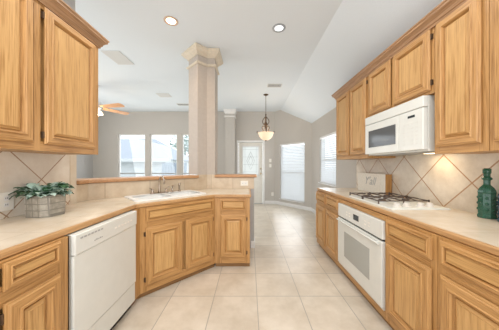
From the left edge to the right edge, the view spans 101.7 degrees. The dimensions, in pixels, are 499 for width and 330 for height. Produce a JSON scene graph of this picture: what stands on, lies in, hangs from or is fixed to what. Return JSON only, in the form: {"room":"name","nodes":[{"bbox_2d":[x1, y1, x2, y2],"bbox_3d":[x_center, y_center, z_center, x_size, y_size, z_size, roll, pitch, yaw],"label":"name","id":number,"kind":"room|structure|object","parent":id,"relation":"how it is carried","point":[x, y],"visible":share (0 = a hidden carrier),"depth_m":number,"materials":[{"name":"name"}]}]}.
{"room":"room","nodes":[
{"label":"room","id":0,"kind":"room"},
{"bbox_2d":[9,0,74,217],"bbox_3d":[-1.755,-0.243,0.235,0.130,3.050,3.470,0,0,0],"label":"wall","id":1,"kind":"structure","parent":0,"point":[71,3],"depth_m":1.93,"materials":[{"name":"paint"}]},
{"bbox_2d":[0,151,76,218],"bbox_3d":[-1.685,0.130,0.836,0.010,0.476,2.272,0,0,0],"label":"backsplash","id":2,"kind":"structure","parent":1,"relation":"attached to","point":[17,169],"depth_m":1.57,"materials":[{"name":"tile"}]},
{"bbox_2d":[0,192,13,211],"bbox_3d":[-1.677,0.252,1.400,0.008,0.125,0.090,0,0,0],"label":"wall outlet","id":3,"kind":"object","parent":2,"relation":"attached to","point":[6,204],"visible":1,"depth_m":1.40,"materials":[{"name":"white plastic"}]},
{"bbox_2d":[0,0,97,154],"bbox_3d":[-1.510,-0.576,1.113,0.356,0.965,1.424,0,0,0],"label":"upper cabinet","id":4,"kind":"object","parent":1,"relation":"attached to","point":[49,70],"visible":1,"depth_m":1.34,"materials":[{"name":"brown wood"}]},
{"bbox_2d":[37,0,109,48],"bbox_3d":[-1.494,-1.099,1.143,0.388,0.093,1.486,0,0,0],"label":"crown molding","id":5,"kind":"structure","parent":1,"relation":"attached to","point":[59,8],"depth_m":1.54,"materials":[{"name":"brown wood"}]},
{"bbox_2d":[77,155,92,178],"bbox_3d":[-5.245,-0.243,2.610,0.130,3.050,8.220,0,0,0],"label":"wall","id":6,"kind":"structure","parent":0,"point":[84,162],"depth_m":6.37,"materials":[{"name":"paint"}]},
{"bbox_2d":[80,178,253,247],"bbox_3d":[-0.983,0.739,2.786,2.326,1.087,0.565,0,0,-34],"label":"wall","id":7,"kind":"structure","parent":0,"point":[252,190],"depth_m":3.15,"materials":[{"name":"paint"}]},
{"bbox_2d":[77,174,253,202],"bbox_3d":[-0.927,0.258,2.738,2.116,0.220,0.432,0,0,-34],"label":"backsplash","id":8,"kind":"structure","parent":7,"relation":"attached to","point":[93,191],"depth_m":2.56,"materials":[{"name":"tile"}]},
{"bbox_2d":[241,181,247,185],"bbox_3d":[-0.080,0.282,3.138,0.115,0.075,0.008,0,0,0],"label":"wall outlet","id":9,"kind":"object","parent":8,"relation":"attached to","point":[243,183],"visible":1,"depth_m":3.14,"materials":[{"name":"white plastic"}]},
{"bbox_2d":[77,174,256,184],"bbox_3d":[-0.994,0.173,2.805,2.523,0.042,0.676,0,0,-33],"label":"bar ledge","id":10,"kind":"object","parent":7,"relation":"on","point":[166,177],"visible":0.87,"depth_m":2.53,"materials":[{"name":"brown wood"}]},
{"bbox_2d":[181,42,222,174],"bbox_3d":[-0.769,-0.809,3.208,0.628,1.913,0.587,0,0,0],"label":"column","id":11,"kind":"structure","parent":10,"relation":"on","point":[204,62],"depth_m":3.14,"materials":[{"name":"paint"}]},
{"bbox_2d":[251,238,254,247],"bbox_3d":[-0.317,1.232,3.225,0.806,0.100,0.178,0,0,0],"label":"baseboard","id":12,"kind":"structure","parent":7,"relation":"attached to","point":[252,242],"depth_m":3.14,"materials":[{"name":"white wood"}]},
{"bbox_2d":[93,112,274,202],"bbox_3d":[-2.170,-0.243,6.790,6.020,3.050,0.140,0,0,0],"label":"wall","id":13,"kind":"structure","parent":0,"point":[110,124],"depth_m":6.72,"materials":[{"name":"paint"}]},
{"bbox_2d":[119,134,144,176],"bbox_3d":[-3.910,-0.113,6.760,0.940,1.830,0.140,0,0,0],"label":"window","id":14,"kind":"structure","parent":13,"relation":"in","point":[120,173],"depth_m":6.77,"materials":[{"name":"grey"}]},
{"bbox_2d":[151,134,176,175],"bbox_3d":[-2.850,-0.113,6.760,0.940,1.830,0.140,0,0,0],"label":"window","id":15,"kind":"structure","parent":13,"relation":"in","point":[151,134],"depth_m":6.77,"materials":[{"name":"grey"}]},
{"bbox_2d":[182,134,188,174],"bbox_3d":[-1.790,-0.113,6.760,0.940,1.830,0.140,0,0,0],"label":"window","id":16,"kind":"structure","parent":13,"relation":"in","point":[183,173],"depth_m":6.77,"materials":[{"name":"grey"}]},
{"bbox_2d":[223,109,236,173],"bbox_3d":[-0.620,-0.242,6.544,0.398,3.048,0.347,0,0,0],"label":"pilaster","id":17,"kind":"object","parent":13,"relation":"attached to","point":[230,114],"visible":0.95,"depth_m":6.42,"materials":[{"name":"paint"}]},
{"bbox_2d":[237,140,264,203],"bbox_3d":[0.037,0.234,6.772,0.925,2.095,0.175,0,0,0],"label":"door","id":18,"kind":"structure","parent":13,"relation":"in","point":[249,155],"depth_m":6.75,"materials":[{"name":"paint"}]},
{"bbox_2d":[112,204,392,329],"bbox_3d":[-1.700,1.332,2.685,7.160,0.100,8.370,0,0,0],"label":"floor","id":19,"kind":"structure","parent":0,"point":[290,282],"depth_m":2.01,"materials":[{"name":"tile"}]},
{"bbox_2d":[0,236,67,329],"bbox_3d":[-1.346,0.845,0.707,0.668,0.874,0.912,0,0,0],"label":"base cabinet","id":20,"kind":"object","parent":19,"relation":"on","point":[33,281],"visible":1,"depth_m":0.97,"materials":[{"name":"brown wood"}]},
{"bbox_2d":[65,211,136,329],"bbox_3d":[-1.326,0.846,1.498,0.628,0.872,0.661,0,0,0],"label":"dishwasher","id":21,"kind":"object","parent":19,"relation":"on","point":[101,255],"visible":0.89,"depth_m":1.41,"materials":[{"name":"white metal"}]},
{"bbox_2d":[131,198,214,305],"bbox_3d":[-0.951,0.845,2.381,1.793,0.874,0.649,0,0,-45],"label":"base cabinet","id":22,"kind":"object","parent":19,"relation":"on","point":[175,242],"visible":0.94,"depth_m":2.14,"materials":[{"name":"brown wood"}]},
{"bbox_2d":[0,189,250,259],"bbox_3d":[-0.831,0.387,1.421,1.702,0.038,3.442,0,0,0],"label":"countertop","id":23,"kind":"structure","parent":22,"relation":"on","point":[18,234],"depth_m":1.37,"materials":[{"name":"laminate"}]},
{"bbox_2d":[8,181,73,217],"bbox_3d":[-1.511,0.244,1.480,0.394,0.248,0.305,0,0,6],"label":"potted plant","id":24,"kind":"object","parent":23,"relation":"on","point":[49,200],"visible":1,"depth_m":1.42,"materials":[{"name":"green plant"}]},
{"bbox_2d":[149,176,168,193],"bbox_3d":[-1.119,0.243,2.553,0.212,0.223,0.204,0,0,5],"label":"faucet","id":25,"kind":"object","parent":23,"relation":"on","point":[152,191],"visible":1,"depth_m":2.55,"materials":[{"name":"silver metal"}]},
{"bbox_2d":[124,190,205,209],"bbox_3d":[-0.991,0.446,2.456,0.820,0.180,0.450,0,0,-45],"label":"sink","id":26,"kind":"object","parent":23,"relation":"in","point":[142,197],"visible":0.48,"depth_m":2.44,"materials":[{"name":"white ceramic"}]},
{"bbox_2d":[133,194,169,209],"bbox_3d":[-1.105,0.446,2.300,0.310,0.179,0.350,0,0,45],"label":"basin","id":27,"kind":"object","parent":26,"relation":"in","point":[147,197],"depth_m":2.39,"materials":[{"name":"white ceramic"}]},
{"bbox_2d":[168,191,196,195],"bbox_3d":[-0.836,0.446,2.569,0.350,0.179,0.310,0,0,-45],"label":"basin","id":28,"kind":"object","parent":26,"relation":"in","point":[176,193],"depth_m":2.68,"materials":[{"name":"white ceramic"}]},
{"bbox_2d":[215,198,249,265],"bbox_3d":[-0.212,0.845,2.821,0.434,0.874,0.628,0,0,0],"label":"base cabinet","id":29,"kind":"object","parent":19,"relation":"on","point":[232,215],"visible":0.95,"depth_m":2.52,"materials":[{"name":"brown wood"}]},
{"bbox_2d":[316,190,353,271],"bbox_3d":[1.388,0.845,2.845,0.674,0.874,0.833,0,0,0],"label":"base cabinet","id":30,"kind":"object","parent":19,"relation":"on","point":[327,204],"visible":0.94,"depth_m":2.76,"materials":[{"name":"brown wood"}]},
{"bbox_2d":[317,188,498,256],"bbox_3d":[1.409,0.387,1.492,0.626,0.038,3.584,0,0,0],"label":"countertop","id":31,"kind":"structure","parent":30,"relation":"on","point":[464,227],"depth_m":1.32,"materials":[{"name":"laminate"}]},
{"bbox_2d":[358,172,391,195],"bbox_3d":[1.668,0.239,2.740,0.090,0.256,0.608,0,0,0],"label":"block sign","id":32,"kind":"object","parent":31,"relation":"on","point":[369,182],"visible":0.96,"depth_m":2.62,"materials":[{"name":"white wood"}]},
{"bbox_2d":[350,192,450,209],"bbox_3d":[1.415,0.341,2.030,0.490,0.053,0.740,0,0,0],"label":"gas cooktop","id":33,"kind":"object","parent":31,"relation":"in","point":[393,202],"visible":1,"depth_m":1.88,"materials":[{"name":"white metal"}]},
{"bbox_2d":[476,168,497,218],"bbox_3d":[1.655,0.195,1.415,0.098,0.345,0.098,0,0,-17],"label":"glass bottle","id":34,"kind":"object","parent":31,"relation":"on","point":[487,197],"visible":0.99,"depth_m":1.39,"materials":[{"name":"green glass"}]},
{"bbox_2d":[496,194,498,221],"bbox_3d":[1.645,0.212,1.290,0.098,0.310,0.098,0,0,-17],"label":"glass bottle","id":35,"kind":"object","parent":31,"relation":"on","point":[497,202],"visible":1,"depth_m":1.31,"materials":[{"name":"blue"}]},
{"bbox_2d":[340,199,389,325],"bbox_3d":[1.400,0.845,2.022,0.640,0.874,0.809,0,0,0],"label":"base cabinet","id":36,"kind":"object","parent":19,"relation":"on","point":[363,292],"visible":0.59,"depth_m":1.91,"materials":[{"name":"brown wood"}]},
{"bbox_2d":[336,203,386,310],"bbox_3d":[1.330,0.807,2.022,0.601,0.712,0.805,0,0,0],"label":"wall oven","id":37,"kind":"object","parent":36,"relation":"in","point":[361,235],"visible":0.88,"depth_m":1.87,"materials":[{"name":"white metal"}]},
{"bbox_2d":[385,216,440,329],"bbox_3d":[1.388,0.845,1.391,0.674,0.874,0.447,0,0,0],"label":"base cabinet","id":38,"kind":"object","parent":19,"relation":"on","point":[411,251],"visible":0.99,"depth_m":1.35,"materials":[{"name":"brown wood"}]},
{"bbox_2d":[438,236,498,329],"bbox_3d":[1.388,0.845,0.733,0.674,0.874,0.864,0,0,0],"label":"base cabinet","id":39,"kind":"object","parent":19,"relation":"on","point":[468,276],"visible":1,"depth_m":1.00,"materials":[{"name":"brown wood"}]},
{"bbox_2d":[75,0,442,122],"bbox_3d":[-1.765,-1.506,2.685,7.030,0.725,8.370,0,0,0],"label":"ceiling","id":40,"kind":"structure","parent":0,"point":[323,45],"depth_m":2.86,"materials":[{"name":"paint"}]},
{"bbox_2d":[98,85,128,115],"bbox_3d":[-3.402,-1.440,4.461,1.393,0.654,1.374,0,0,0],"label":"ceiling fan","id":41,"kind":"object","parent":40,"relation":"hanging from","point":[106,107],"visible":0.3,"depth_m":4.49,"materials":[{"name":"brown wood"}]},
{"bbox_2d":[101,51,133,64],"bbox_3d":[-2.160,-1.763,3.350,0.280,0.010,0.420,0,0,0],"label":"ceiling vent","id":42,"kind":"object","parent":40,"relation":"in","point":[118,57],"visible":1,"depth_m":3.32,"materials":[{"name":"silver metal"}]},
{"bbox_2d":[156,93,171,96],"bbox_3d":[-2.160,-1.763,5.130,0.300,0.010,0.280,0,0,0],"label":"ceiling vent","id":43,"kind":"object","parent":40,"relation":"in","point":[158,94],"visible":1,"depth_m":5.10,"materials":[{"name":"silver metal"}]},
{"bbox_2d":[164,16,177,25],"bbox_3d":[-0.963,-1.764,2.490,0.170,0.008,0.170,0,0,0],"label":"recessed light","id":44,"kind":"object","parent":40,"relation":"in","point":[169,20],"visible":1,"depth_m":2.48,"materials":[{"name":"beige"}]},
{"bbox_2d":[176,103,188,105],"bbox_3d":[-1.930,-1.763,5.930,0.360,0.010,0.190,0,0,0],"label":"ceiling vent","id":45,"kind":"object","parent":40,"relation":"in","point":[178,104],"visible":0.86,"depth_m":5.90,"materials":[{"name":"silver metal"}]},
{"bbox_2d":[257,94,274,140],"bbox_3d":[0.413,-1.177,5.058,0.470,1.179,0.473,0,0,0],"label":"pendant lamp","id":46,"kind":"object","parent":40,"relation":"hanging from","point":[265,135],"visible":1,"depth_m":5.02,"materials":[{"name":"beige glass"}]},
{"bbox_2d":[267,84,281,86],"bbox_3d":[0.555,-1.763,4.510,0.320,0.010,0.190,0,0,0],"label":"ceiling vent","id":47,"kind":"object","parent":40,"relation":"in","point":[268,85],"visible":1,"depth_m":4.49,"materials":[{"name":"silver metal"}]},
{"bbox_2d":[272,23,285,32],"bbox_3d":[0.380,-1.764,2.620,0.170,0.008,0.170,0,0,0],"label":"recessed light","id":48,"kind":"object","parent":40,"relation":"in","point":[277,28],"visible":1,"depth_m":2.62,"materials":[{"name":"grey"}]},
{"bbox_2d":[275,110,311,206],"bbox_3d":[1.339,-0.243,6.230,0.140,3.050,1.392,0,0,-40],"label":"wall","id":49,"kind":"structure","parent":0,"point":[289,128],"depth_m":6.13,"materials":[{"name":"paint"}]},
{"bbox_2d":[265,201,315,213],"bbox_3d":[1.486,1.232,5.141,0.800,0.100,3.633,0,0,-20],"label":"baseboard","id":50,"kind":"structure","parent":49,"relation":"attached to","point":[266,202],"depth_m":6.14,"materials":[{"name":"white wood"}]},
{"bbox_2d":[279,146,304,203],"bbox_3d":[1.311,0.217,6.216,0.140,1.770,0.972,0,0,-40],"label":"window","id":51,"kind":"structure","parent":49,"relation":"in","point":[281,146],"depth_m":6.21,"materials":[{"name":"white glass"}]},
{"bbox_2d":[280,142,303,201],"bbox_3d":[1.301,0.205,6.208,0.045,1.743,0.912,0,0,-40],"label":"window blind","id":52,"kind":"object","parent":51,"relation":"attached to","point":[291,189],"visible":0.99,"depth_m":6.18,"materials":[{"name":"plastic"}]},
{"bbox_2d":[312,107,476,213],"bbox_3d":[1.800,0.052,2.075,0.140,2.460,7.150,0,0,0],"label":"wall","id":53,"kind":"structure","parent":0,"point":[326,124],"depth_m":4.62,"materials":[{"name":"paint"}]},
{"bbox_2d":[318,134,335,186],"bbox_3d":[1.770,-0.120,4.540,0.140,1.125,1.000,0,0,0],"label":"window","id":54,"kind":"structure","parent":53,"relation":"in","point":[335,134],"depth_m":4.72,"materials":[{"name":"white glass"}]},
{"bbox_2d":[320,131,335,185],"bbox_3d":[1.757,-0.132,4.540,0.044,1.098,0.940,0,0,0],"label":"window blind","id":55,"kind":"object","parent":54,"relation":"attached to","point":[328,175],"visible":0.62,"depth_m":4.49,"materials":[{"name":"plastic"}]},
{"bbox_2d":[336,77,395,159],"bbox_3d":[1.550,-0.571,2.825,0.356,0.975,0.864,0,0,0],"label":"upper cabinet","id":56,"kind":"object","parent":53,"relation":"attached to","point":[352,106],"visible":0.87,"depth_m":2.73,"materials":[{"name":"brown wood"}]},
{"bbox_2d":[331,0,467,99],"bbox_3d":[1.534,-1.091,1.850,0.388,0.093,2.940,0,0,0],"label":"crown molding","id":57,"kind":"structure","parent":53,"relation":"attached to","point":[445,8],"depth_m":1.75,"materials":[{"name":"brown wood"}]},
{"bbox_2d":[368,27,434,116],"bbox_3d":[1.550,-0.804,1.964,0.356,0.508,0.853,0,0,0],"label":"upper cabinet","id":58,"kind":"object","parent":53,"relation":"attached to","point":[409,75],"visible":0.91,"depth_m":1.80,"materials":[{"name":"brown wood"}]},
{"bbox_2d":[365,95,434,155],"bbox_3d":[1.540,-0.324,1.986,0.370,0.444,0.800,0,0,0],"label":"microwave","id":59,"kind":"object","parent":58,"relation":"attached to","point":[408,128],"visible":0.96,"depth_m":1.80,"materials":[{"name":"white plastic"}]},
{"bbox_2d":[356,153,498,217],"bbox_3d":[1.726,0.130,1.485,0.008,0.476,3.570,0,0,0],"label":"backsplash","id":60,"kind":"structure","parent":53,"relation":"attached to","point":[453,181],"depth_m":1.83,"materials":[{"name":"tile"}]},
{"bbox_2d":[435,0,498,153],"bbox_3d":[1.550,-0.571,1.361,0.356,0.975,0.348,0,0,0],"label":"upper cabinet","id":61,"kind":"object","parent":53,"relation":"attached to","point":[462,38],"visible":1,"depth_m":1.31,"materials":[{"name":"brown wood"}]},
{"bbox_2d":[490,0,498,150],"bbox_3d":[1.550,-0.571,0.782,0.356,0.975,0.803,0,0,0],"label":"upper cabinet","id":62,"kind":"object","parent":53,"relation":"attached to","point":[494,4],"visible":1,"depth_m":1.15,"materials":[{"name":"brown wood"}]},
{"label":"outside","id":63,"kind":"structure","parent":0,"visible":0},
{"bbox_3d":[-5.000,1.582,23.430,50.000,0.100,33.140,0,0,0],"label":"ground","id":64,"kind":"structure","parent":63,"visible":0},
{"bbox_2d":[121,139,189,176],"bbox_3d":[-10.550,0.182,14.475,12.200,4.100,6.050,0,0,0],"label":"house","id":65,"kind":"structure","parent":64,"relation":"on","point":[132,150],"depth_m":12.10,"materials":[{"name":"white"}]},
{"bbox_2d":[162,163,186,175],"bbox_3d":[-4.080,0.757,11.030,1.340,1.750,0.060,0,0,0],"label":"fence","id":66,"kind":"object","parent":64,"relation":"on","point":[166,167],"visible":0.29,"depth_m":11.00,"materials":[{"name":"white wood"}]},
{"bbox_2d":[169,135,188,156],"bbox_3d":[-6.428,-0.996,20.014,3.066,4.580,2.530,0,0,0],"label":"tree","id":67,"kind":"object","parent":64,"relation":"on","point":[186,149],"visible":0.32,"depth_m":19.79,"materials":[{"name":"green plant"}]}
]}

